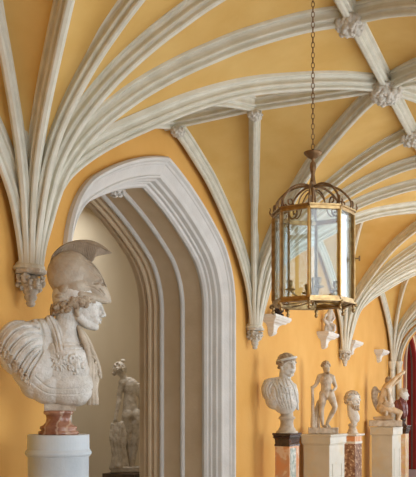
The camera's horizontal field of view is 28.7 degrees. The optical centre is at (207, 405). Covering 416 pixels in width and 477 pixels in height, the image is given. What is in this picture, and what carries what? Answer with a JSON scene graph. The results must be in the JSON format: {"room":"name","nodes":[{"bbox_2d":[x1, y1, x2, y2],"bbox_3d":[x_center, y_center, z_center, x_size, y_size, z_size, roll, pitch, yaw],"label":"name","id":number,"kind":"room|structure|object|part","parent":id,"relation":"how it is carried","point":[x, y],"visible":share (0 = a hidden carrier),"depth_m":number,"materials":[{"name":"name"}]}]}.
{"room":"historic interior","nodes":[
{"label":"historic interior","id":0,"kind":"room"},
{"bbox_2d":[72,207,138,476],"bbox_3d":[-2.811,-0.700,9.463,0.001,4.400,8.800,0,0,23],"label":"wall","id":1,"kind":"structure","parent":0,"point":[116,338],"depth_m":12.47,"materials":[{"name":"paint"}]},
{"bbox_2d":[0,129,388,476],"bbox_3d":[-0.166,-0.600,7.252,0.001,4.200,19.400,0,0,23],"label":"wall","id":2,"kind":"structure","parent":0,"point":[21,415],"depth_m":8.68,"materials":[{"name":"paint"}]},
{"bbox_2d":[15,267,46,306],"bbox_3d":[-1.074,-0.714,4.922,0.185,0.232,0.185,0,0,23],"label":"corbel","id":3,"kind":"object","parent":2,"relation":"attached to","point":[27,280],"visible":1,"depth_m":4.88,"materials":[{"name":"stone"}]},
{"bbox_2d":[22,287,38,306],"bbox_3d":[-1.074,-0.664,4.922,0.098,0.132,0.100,0,0,23],"label":"pendant","id":4,"kind":"object","parent":3,"relation":"attached to","point":[30,293],"depth_m":4.89,"materials":[{"name":"stone"}]},
{"bbox_2d":[63,156,235,476],"bbox_3d":[-0.447,-0.289,6.823,0.290,3.579,3.060,0,0,23],"label":"trim","id":5,"kind":"structure","parent":2,"relation":"attached to","point":[159,177],"depth_m":7.99,"materials":[{"name":"stone"}]},
{"bbox_2d":[246,327,263,348],"bbox_3d":[0.496,-0.714,8.601,0.185,0.232,0.185,0,0,23],"label":"corbel","id":6,"kind":"object","parent":2,"relation":"attached to","point":[254,336],"visible":1,"depth_m":8.55,"materials":[{"name":"stone"}]},
{"bbox_2d":[250,338,258,348],"bbox_3d":[0.496,-0.664,8.601,0.098,0.132,0.100,0,0,23],"label":"pendant","id":7,"kind":"object","parent":6,"relation":"attached to","point":[254,341],"depth_m":8.57,"materials":[{"name":"stone"}]},
{"bbox_2d":[263,313,291,336],"bbox_3d":[0.783,-0.907,9.261,0.170,0.225,0.580,0,0,23],"label":"wall bracket","id":8,"kind":"object","parent":2,"relation":"attached to","point":[273,322],"visible":0.96,"depth_m":9.19,"materials":[{"name":"stone"}]},
{"bbox_2d":[274,308,283,315],"bbox_3d":[0.798,-1.082,9.255,0.134,0.134,0.099,0,0,5],"label":"bronze ornament","id":9,"kind":"object","parent":8,"relation":"on","point":[277,311],"visible":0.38,"depth_m":9.22,"materials":[{"name":"brown"}]},
{"bbox_2d":[317,331,338,348],"bbox_3d":[1.678,-0.907,11.358,0.170,0.225,0.580,0,0,23],"label":"wall bracket","id":10,"kind":"object","parent":2,"relation":"attached to","point":[325,337],"visible":1,"depth_m":11.28,"materials":[{"name":"stone"}]},
{"bbox_2d":[322,309,335,332],"bbox_3d":[1.694,-1.214,11.341,0.192,0.394,0.139,0,0,9],"label":"figurine","id":11,"kind":"object","parent":10,"relation":"on","point":[329,317],"visible":0.84,"depth_m":11.30,"materials":[{"name":"white stone"}]},
{"bbox_2d":[339,351,350,365],"bbox_3d":[2.066,-0.714,12.280,0.185,0.232,0.185,0,0,23],"label":"corbel","id":12,"kind":"object","parent":2,"relation":"attached to","point":[344,356],"visible":1,"depth_m":12.24,"materials":[{"name":"stone"}]},
{"bbox_2d":[342,359,347,365],"bbox_3d":[2.066,-0.664,12.280,0.098,0.132,0.100,0,0,23],"label":"pendant","id":13,"kind":"object","parent":12,"relation":"attached to","point":[344,361],"depth_m":12.25,"materials":[{"name":"stone"}]},
{"bbox_2d":[349,340,362,355],"bbox_3d":[2.306,-0.907,12.829,0.170,0.225,0.580,0,0,23],"label":"wall bracket","id":14,"kind":"object","parent":2,"relation":"attached to","point":[354,343],"visible":0.59,"depth_m":12.77,"materials":[{"name":"stone"}]},
{"bbox_2d":[374,349,389,362],"bbox_3d":[3.186,-0.907,14.890,0.170,0.225,0.580,0,0,23],"label":"wall bracket","id":15,"kind":"object","parent":2,"relation":"attached to","point":[379,353],"visible":1,"depth_m":14.77,"materials":[{"name":"stone"}]},
{"bbox_2d":[0,0,415,328],"bbox_3d":[1.473,-1.663,6.444,3.510,1.574,19.200,0,0,23],"label":"ceiling","id":16,"kind":"structure","parent":0,"point":[285,132],"depth_m":5.57,"materials":[{"name":"paint"}]},
{"bbox_2d":[0,0,376,269],"bbox_3d":[-0.239,-1.643,4.728,1.903,1.653,3.766,0,0,23],"label":"trim","id":17,"kind":"structure","parent":16,"relation":"attached to","point":[35,174],"depth_m":4.82,"materials":[{"name":"stone"}]},
{"bbox_2d":[164,79,415,130],"bbox_3d":[1.316,-2.379,6.076,3.657,0.160,0.115,0,0,23],"label":"trim","id":18,"kind":"structure","parent":16,"relation":"attached to","point":[278,100],"depth_m":6.38,"materials":[{"name":"stone"}]},
{"bbox_2d":[170,126,185,138],"bbox_3d":[-0.254,-2.270,6.742,0.130,0.102,0.135,0,0,23],"label":"boss","id":19,"kind":"object","parent":18,"relation":"attached to","point":[177,132],"visible":1,"depth_m":6.71,"materials":[{"name":"stone"}]},
{"bbox_2d":[247,109,262,121],"bbox_3d":[0.371,-2.312,6.475,0.130,0.102,0.135,0,0,23],"label":"boss","id":20,"kind":"object","parent":18,"relation":"attached to","point":[255,115],"visible":1,"depth_m":6.45,"materials":[{"name":"stone"}]},
{"bbox_2d":[178,95,415,327],"bbox_3d":[1.273,-1.643,8.269,1.901,1.653,4.061,0,0,23],"label":"trim","id":21,"kind":"structure","parent":16,"relation":"attached to","point":[257,274],"depth_m":8.03,"materials":[{"name":"stone"}]},
{"bbox_2d":[335,12,365,38],"bbox_3d":[0.875,-2.336,5.003,0.190,0.128,0.196,0,0,34],"label":"boss","id":22,"kind":"object","parent":16,"relation":"attached to","point":[351,26],"visible":0.97,"depth_m":4.95,"materials":[{"name":"stone"}]},
{"bbox_2d":[318,220,415,350],"bbox_3d":[2.843,-1.643,11.948,1.901,1.653,4.061,0,0,23],"label":"trim","id":23,"kind":"structure","parent":16,"relation":"attached to","point":[401,267],"depth_m":11.85,"materials":[{"name":"stone"}]},
{"bbox_2d":[334,0,415,150],"bbox_3d":[1.487,-2.404,6.438,0.115,0.110,19.200,0,0,23],"label":"trim","id":24,"kind":"structure","parent":16,"relation":"attached to","point":[366,42],"depth_m":5.62,"materials":[{"name":"stone"}]},
{"bbox_2d":[269,0,359,317],"bbox_3d":[0.551,-1.412,4.233,0.436,1.864,0.426,0,0,35],"label":"hanging lantern","id":25,"kind":"object","parent":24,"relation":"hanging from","point":[281,284],"visible":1,"depth_m":4.19,"materials":[{"name":"gold metal"}]},
{"bbox_3d":[0.344,-0.767,4.280,0.021,0.451,0.017,0,0,23],"label":"post","id":26,"kind":"part","parent":25,"relation":"part of","materials":[{"name":"gold metal"}]},
{"bbox_3d":[0.365,-0.767,4.203,0.002,0.431,0.154,0,0,-10],"label":"glass pane","id":27,"kind":"part","parent":25,"relation":"part of","materials":[{"name":"clear glass"}]},
{"bbox_3d":[0.373,-0.767,4.124,0.017,0.451,0.020,0,0,23],"label":"post","id":28,"kind":"part","parent":25,"relation":"part of","materials":[{"name":"gold metal"}]},
{"bbox_3d":[0.395,-0.767,4.341,0.002,0.431,0.154,0,0,35],"label":"glass pane","id":29,"kind":"part","parent":25,"relation":"part of","materials":[{"name":"clear glass"}]},
{"bbox_3d":[0.434,-0.767,4.409,0.019,0.451,0.018,0,0,23],"label":"post","id":30,"kind":"part","parent":25,"relation":"part of","materials":[{"name":"gold metal"}]},
{"bbox_3d":[0.439,-1.076,4.259,0.201,0.150,0.012,0,0,12],"label":"scroll arm","id":31,"kind":"part","parent":25,"relation":"part of","materials":[{"name":"brown metal"}]},
{"bbox_3d":[0.454,-1.075,4.176,0.201,0.152,0.012,0,0,-33],"label":"scroll arm","id":32,"kind":"part","parent":25,"relation":"part of","materials":[{"name":"brown metal"}]},
{"bbox_3d":[0.487,-1.075,4.328,0.012,0.152,0.201,0,0,-33],"label":"scroll arm","id":33,"kind":"part","parent":25,"relation":"part of","materials":[{"name":"brown metal"}]},
{"bbox_3d":[0.502,-0.767,4.034,0.015,0.451,0.022,0,0,23],"label":"post","id":34,"kind":"part","parent":25,"relation":"part of","materials":[{"name":"gold metal"}]},
{"bbox_3d":[0.523,-1.076,4.128,0.012,0.150,0.201,0,0,12],"label":"scroll arm","id":35,"kind":"part","parent":25,"relation":"part of","materials":[{"name":"brown metal"}]},
{"bbox_3d":[0.546,-0.995,4.235,0.414,0.024,0.414,0,0,-10],"label":"rail","id":36,"kind":"part","parent":25,"relation":"part of","materials":[{"name":"gold metal"}]},
{"bbox_3d":[0.546,-1.165,4.235,0.096,0.346,0.096,0,0,23],"label":"crown stem","id":37,"kind":"part","parent":25,"relation":"part of","materials":[{"name":"brown metal"}]},
{"bbox_3d":[0.546,-1.827,4.236,0.016,0.990,0.016,0,0,39],"label":"chain","id":38,"kind":"part","parent":25,"relation":"part of","materials":[{"name":"brown metal"}]},
{"bbox_2d":[283,277,343,307],"bbox_3d":[0.546,-0.597,4.235,0.327,0.150,0.327,0,0,-10],"label":"candelabra","id":39,"kind":"object","parent":25,"relation":"on","point":[338,285],"depth_m":4.21,"materials":[{"name":"gold metal"}]},
{"bbox_3d":[0.546,-0.537,4.235,0.418,0.027,0.418,0,0,35],"label":"rail","id":40,"kind":"part","parent":25,"relation":"part of","materials":[{"name":"gold metal"}]},
{"bbox_3d":[0.570,-1.076,4.343,0.012,0.150,0.201,0,0,12],"label":"scroll arm","id":41,"kind":"part","parent":25,"relation":"part of","materials":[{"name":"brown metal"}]},
{"bbox_3d":[0.591,-0.767,4.437,0.015,0.451,0.022,0,0,23],"label":"post","id":42,"kind":"part","parent":25,"relation":"part of","materials":[{"name":"metal"}]},
{"bbox_3d":[0.639,-1.075,4.295,0.201,0.152,0.012,0,0,-33],"label":"scroll arm","id":43,"kind":"part","parent":25,"relation":"part of","materials":[{"name":"brown metal"}]},
{"bbox_3d":[0.606,-1.075,4.143,0.012,0.152,0.201,0,0,-33],"label":"scroll arm","id":44,"kind":"part","parent":25,"relation":"part of","materials":[{"name":"brown metal"}]},
{"bbox_3d":[0.654,-1.076,4.212,0.201,0.150,0.012,0,0,12],"label":"scroll arm","id":45,"kind":"part","parent":25,"relation":"part of","materials":[{"name":"brown metal"}]},
{"bbox_3d":[0.658,-0.767,4.062,0.019,0.451,0.018,0,0,23],"label":"post","id":46,"kind":"part","parent":25,"relation":"part of","materials":[{"name":"gold metal"}]},
{"bbox_3d":[0.698,-0.767,4.130,0.002,0.431,0.154,0,0,35],"label":"glass pane","id":47,"kind":"part","parent":25,"relation":"part of","materials":[{"name":"clear glass"}]},
{"bbox_3d":[0.749,-0.767,4.191,0.021,0.451,0.017,0,0,23],"label":"post","id":48,"kind":"part","parent":25,"relation":"part of","materials":[{"name":"gold metal"}]},
{"bbox_2d":[353,0,415,87],"bbox_3d":[1.432,-1.643,4.014,1.873,1.653,3.765,0,0,23],"label":"trim","id":49,"kind":"structure","parent":16,"relation":"attached to","point":[369,10],"depth_m":4.86,"materials":[{"name":"stone"}]},
{"bbox_2d":[369,80,403,107],"bbox_3d":[1.332,-2.330,6.072,0.262,0.177,0.283,0,0,23],"label":"boss","id":50,"kind":"object","parent":16,"relation":"attached to","point":[382,95],"visible":0.86,"depth_m":5.99,"materials":[{"name":"stone"}]},
{"bbox_2d":[380,279,415,360],"bbox_3d":[4.033,-1.643,14.737,1.903,1.653,2.170,0,0,23],"label":"trim","id":51,"kind":"structure","parent":16,"relation":"attached to","point":[395,335],"depth_m":15.57,"materials":[{"name":"stone"}]},
{"bbox_2d":[400,131,415,147],"bbox_3d":[1.786,-2.336,7.137,0.190,0.128,0.196,0,0,34],"label":"boss","id":52,"kind":"object","parent":16,"relation":"attached to","point":[408,141],"visible":0.96,"depth_m":7.08,"materials":[{"name":"stone"}]},
{"bbox_2d":[402,87,415,131],"bbox_3d":[2.943,-1.643,7.556,1.871,1.653,4.060,0,0,23],"label":"trim","id":53,"kind":"structure","parent":16,"relation":"attached to","point":[409,94],"depth_m":6.15,"materials":[{"name":"stone"}]},
{"bbox_2d":[389,318,415,419],"bbox_3d":[5.241,-0.600,15.273,3.650,4.200,0.001,0,0,23],"label":"wall","id":54,"kind":"structure","parent":0,"point":[415,318],"depth_m":15.94,"materials":[{"name":"paint"}]},
{"bbox_2d":[395,320,415,419],"bbox_3d":[5.247,-0.411,15.249,3.550,3.823,0.060,0,0,23],"label":"trim","id":55,"kind":"structure","parent":54,"relation":"attached to","point":[413,323],"depth_m":15.82,"materials":[{"name":"stone"}]},
{"bbox_2d":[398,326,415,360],"bbox_3d":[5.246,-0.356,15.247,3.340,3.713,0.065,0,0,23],"label":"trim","id":56,"kind":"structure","parent":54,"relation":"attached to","point":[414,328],"depth_m":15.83,"materials":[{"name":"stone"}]},
{"bbox_2d":[400,329,415,387],"bbox_3d":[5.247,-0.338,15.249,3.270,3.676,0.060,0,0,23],"label":"trim","id":57,"kind":"structure","parent":54,"relation":"attached to","point":[411,334],"depth_m":15.85,"materials":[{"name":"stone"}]},
{"bbox_2d":[409,469,415,476],"bbox_3d":[1.918,1.550,10.927,7.550,0.100,28.395,0,0,23],"label":"floor","id":58,"kind":"structure","parent":0,"point":[412,472],"depth_m":18.20,"materials":[{"name":"stone"}]},
{"bbox_2d":[25,434,91,476],"bbox_3d":[-0.858,0.832,4.665,0.377,1.337,0.377,0,0,23],"label":"pedestal","id":59,"kind":"object","parent":58,"relation":"on","point":[48,455],"visible":0.97,"depth_m":4.51,"materials":[{"name":"grey stone"}]},
{"bbox_2d":[0,240,111,434],"bbox_3d":[-0.873,-0.397,4.628,0.639,1.120,0.302,0,0,-28],"label":"bust","id":60,"kind":"object","parent":59,"relation":"on","point":[54,363],"visible":1,"depth_m":4.58,"materials":[{"name":"white stone"}]},
{"bbox_2d":[102,472,138,476],"bbox_3d":[-1.095,1.202,11.062,0.500,0.595,0.540,0,0,23],"label":"stone pedestal","id":61,"kind":"object","parent":58,"relation":"on","point":[109,474],"visible":0.6,"depth_m":10.85,"materials":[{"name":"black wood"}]},
{"bbox_2d":[109,359,138,472],"bbox_3d":[-1.106,0.132,11.056,0.472,1.546,0.243,0,0,-6],"label":"statue","id":62,"kind":"object","parent":61,"relation":"on","point":[124,434],"visible":0.93,"depth_m":10.99,"materials":[{"name":"stone"}]},
{"bbox_2d":[87,188,201,476],"bbox_3d":[-0.932,-0.297,7.030,0.765,3.594,3.090,0,0,23],"label":"trim","id":63,"kind":"structure","parent":58,"relation":"on","point":[141,267],"depth_m":8.20,"materials":[{"name":"grey stone"}]},
{"bbox_2d":[110,189,125,197],"bbox_3d":[-0.786,-1.848,6.963,0.131,0.134,0.191,0,0,23],"label":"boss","id":64,"kind":"object","parent":63,"relation":"attached to","point":[120,193],"visible":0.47,"depth_m":6.96,"materials":[{"name":"stone"}]},
{"bbox_2d":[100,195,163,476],"bbox_3d":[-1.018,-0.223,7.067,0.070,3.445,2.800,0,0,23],"label":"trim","id":65,"kind":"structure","parent":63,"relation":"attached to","point":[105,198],"depth_m":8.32,"materials":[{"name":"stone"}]},
{"bbox_2d":[272,433,301,476],"bbox_3d":[0.868,0.897,8.911,0.230,1.206,0.310,0,0,31],"label":"marble pillar","id":66,"kind":"structure","parent":58,"relation":"on","point":[286,445],"depth_m":8.81,"materials":[{"name":"orange stone"}]},
{"bbox_2d":[261,352,298,432],"bbox_3d":[0.784,-0.143,8.836,0.409,0.875,0.282,0,0,5],"label":"bust","id":67,"kind":"object","parent":66,"relation":"on","point":[280,394],"visible":1,"depth_m":8.76,"materials":[{"name":"stone"}]},
{"bbox_3d":[0.925,0.879,8.839,0.006,0.842,0.145,0,0,31],"label":"green panel","id":68,"kind":"part","parent":66,"relation":"part of","materials":[{"name":"white stone"}]},
{"bbox_2d":[301,433,347,476],"bbox_3d":[1.490,0.928,10.419,0.430,1.143,0.580,0,0,31],"label":"pedestal","id":69,"kind":"object","parent":58,"relation":"on","point":[323,453],"visible":0.96,"depth_m":10.23,"materials":[{"name":"beige stone"}]},
{"bbox_2d":[308,360,338,433],"bbox_3d":[1.471,-0.114,10.363,0.384,0.931,0.243,0,0,8],"label":"statue","id":70,"kind":"object","parent":69,"relation":"on","point":[326,379],"visible":1,"depth_m":10.32,"materials":[{"name":"stone"}]},
{"bbox_3d":[1.641,1.013,10.327,0.008,0.573,0.310,0,0,31],"label":"panel moulding","id":71,"kind":"part","parent":69,"relation":"part of","materials":[{"name":"beige stone"}]},
{"bbox_2d":[344,433,364,476],"bbox_3d":[2.169,0.958,12.163,0.240,1.085,0.350,0,0,31],"label":"marble pillar","id":72,"kind":"structure","parent":58,"relation":"on","point":[353,445],"depth_m":12.05,"materials":[{"name":"stone"}]},
{"bbox_2d":[344,390,360,433],"bbox_3d":[2.150,0.088,12.136,0.256,0.654,0.244,0,0,17],"label":"bust","id":73,"kind":"object","parent":72,"relation":"on","point":[352,399],"visible":1,"depth_m":12.07,"materials":[{"name":"stone"}]},
{"bbox_2d":[370,426,402,476],"bbox_3d":[3.062,0.930,13.950,0.440,1.141,0.550,0,0,31],"label":"pedestal","id":74,"kind":"object","parent":58,"relation":"on","point":[386,441],"visible":0.99,"depth_m":13.76,"materials":[{"name":"beige stone"}]},
{"bbox_2d":[369,370,405,426],"bbox_3d":[3.064,-0.134,13.909,0.618,0.974,0.305,0,0,12],"label":"statue","id":75,"kind":"object","parent":74,"relation":"on","point":[383,404],"visible":1,"depth_m":13.81,"materials":[{"name":"stone"}]},
{"bbox_3d":[3.218,1.009,13.856,0.008,0.581,0.291,0,0,31],"label":"panel moulding","id":76,"kind":"part","parent":74,"relation":"part of","materials":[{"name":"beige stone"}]},
{"bbox_2d":[388,361,395,426],"bbox_3d":[3.604,0.315,15.907,0.190,2.370,0.190,0,0,23],"label":"trim","id":77,"kind":"structure","parent":58,"relation":"on","point":[392,364],"depth_m":15.86,"materials":[{"name":"stone"}]},
{"bbox_2d":[396,361,402,399],"bbox_3d":[3.728,0.315,15.867,0.152,2.370,0.152,0,0,23],"label":"trim","id":78,"kind":"structure","parent":58,"relation":"on","point":[398,363],"depth_m":15.83,"materials":[{"name":"stone"}]},
{"bbox_2d":[395,425,410,476],"bbox_3d":[3.718,0.935,15.488,0.226,1.131,0.276,0,0,31],"label":"marble pillar","id":79,"kind":"structure","parent":58,"relation":"on","point":[406,428],"depth_m":15.39,"materials":[{"name":"orange stone"}]},
{"bbox_2d":[394,388,408,424],"bbox_3d":[3.676,0.013,15.470,0.297,0.713,0.226,0,0,13],"label":"bust","id":80,"kind":"object","parent":79,"relation":"on","point":[401,403],"visible":0.88,"depth_m":15.40,"materials":[{"name":"red stone"}]},
{"label":"wall","id":81,"kind":"structure","parent":0,"visible":0},
{"bbox_2d":[404,335,415,423],"bbox_3d":[4.644,-0.145,18.459,0.050,3.291,1.900,0,0,23],"label":"trim","id":82,"kind":"structure","parent":81,"relation":"attached to","point":[414,336],"depth_m":17.59,"materials":[{"name":"beige stone"}]},
{"bbox_2d":[409,343,412,468],"bbox_3d":[4.511,-0.086,18.516,0.040,3.172,1.680,0,0,23],"label":"trim","id":83,"kind":"structure","parent":81,"relation":"attached to","point":[409,343],"depth_m":19.25,"materials":[{"name":"brown wood"}]},
{"bbox_2d":[407,337,415,468],"bbox_3d":[4.506,-0.091,18.518,0.250,3.182,1.700,0,0,23],"label":"trim","id":84,"kind":"structure","parent":81,"relation":"attached to","point":[412,344],"depth_m":19.25,"materials":[{"name":"red paint"}]}
]}

